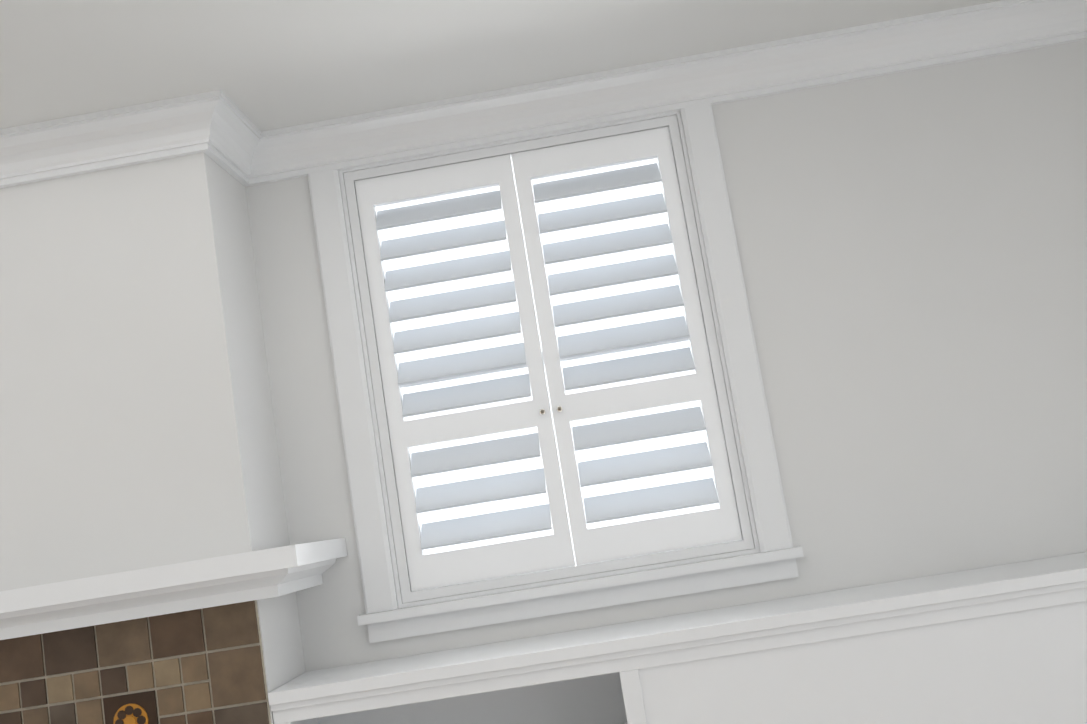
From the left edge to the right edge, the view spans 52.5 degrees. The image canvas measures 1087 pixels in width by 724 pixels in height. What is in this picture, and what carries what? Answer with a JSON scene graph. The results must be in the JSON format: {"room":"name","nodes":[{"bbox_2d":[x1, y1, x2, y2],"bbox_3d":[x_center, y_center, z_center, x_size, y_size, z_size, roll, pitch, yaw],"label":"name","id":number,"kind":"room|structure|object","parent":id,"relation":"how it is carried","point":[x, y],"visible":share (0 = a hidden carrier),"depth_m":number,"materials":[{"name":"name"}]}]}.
{"room":"living room","nodes":[
{"label":"living room","id":0,"kind":"room"},
{"bbox_2d":[0,0,1000,131],"bbox_3d":[-5.154,-0.612,0.322,15.300,0.340,7.500,-9,-8,3],"label":"ceiling","id":1,"kind":"structure","parent":0,"point":[264,65],"depth_m":2.94,"materials":[{"name":"paint"}]},
{"bbox_2d":[0,40,1086,723],"bbox_3d":[-4.851,0.908,0.137,14.820,2.780,6.990,-9,-8,3],"label":"wall","id":2,"kind":"structure","parent":0,"point":[912,246],"depth_m":3.23,"materials":[{"name":"paint"}]},
{"bbox_2d":[0,90,251,187],"bbox_3d":[-1.925,-0.505,3.130,2.130,0.130,0.120,-9,-8,3],"label":"crown molding","id":3,"kind":"structure","parent":2,"relation":"attached to","point":[221,129],"depth_m":3.09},
{"bbox_2d":[344,115,754,602],"bbox_3d":[-0.001,-0.017,3.389,1.054,1.339,0.120,-9,-8,3],"label":"window shutters","id":4,"kind":"object","parent":2,"relation":"attached to","point":[550,392],"visible":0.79,"depth_m":3.37,"materials":[{"name":"white wood"}]},
{"bbox_2d":[308,104,803,642],"bbox_3d":[-0.002,-0.024,3.372,1.310,1.545,0.164,-9,-8,3],"label":"window frame","id":5,"kind":"structure","parent":2,"relation":"attached to","point":[384,618],"depth_m":3.23,"materials":[{"name":"white wood"}]},
{"bbox_2d":[220,0,1086,186],"bbox_3d":[0.640,-0.885,3.337,3.230,0.130,0.120,-9,-8,3],"label":"crown molding","id":6,"kind":"structure","parent":2,"relation":"attached to","point":[1001,27],"depth_m":3.36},
{"bbox_3d":[-3.311,2.077,-0.138,12.500,0.060,7.300,-9,-8,3],"label":"floor","id":7,"kind":"structure","parent":0,"visible":0},
{"bbox_2d":[0,538,347,723],"bbox_3d":[-1.622,1.406,2.855,2.270,1.520,0.808,-9,-8,3],"label":"fireplace","id":8,"kind":"object","parent":7,"relation":"on","point":[179,643],"visible":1,"depth_m":2.92,"materials":[{"name":"tile"}]},
{"bbox_2d":[268,552,1086,723],"bbox_3d":[0.678,1.242,2.943,2.646,1.149,0.366,-9,-8,3],"label":"built-in cabinet","id":9,"kind":"object","parent":7,"relation":"on","point":[1003,644],"visible":1,"depth_m":2.85,"materials":[{"name":"white wood"}]}
]}

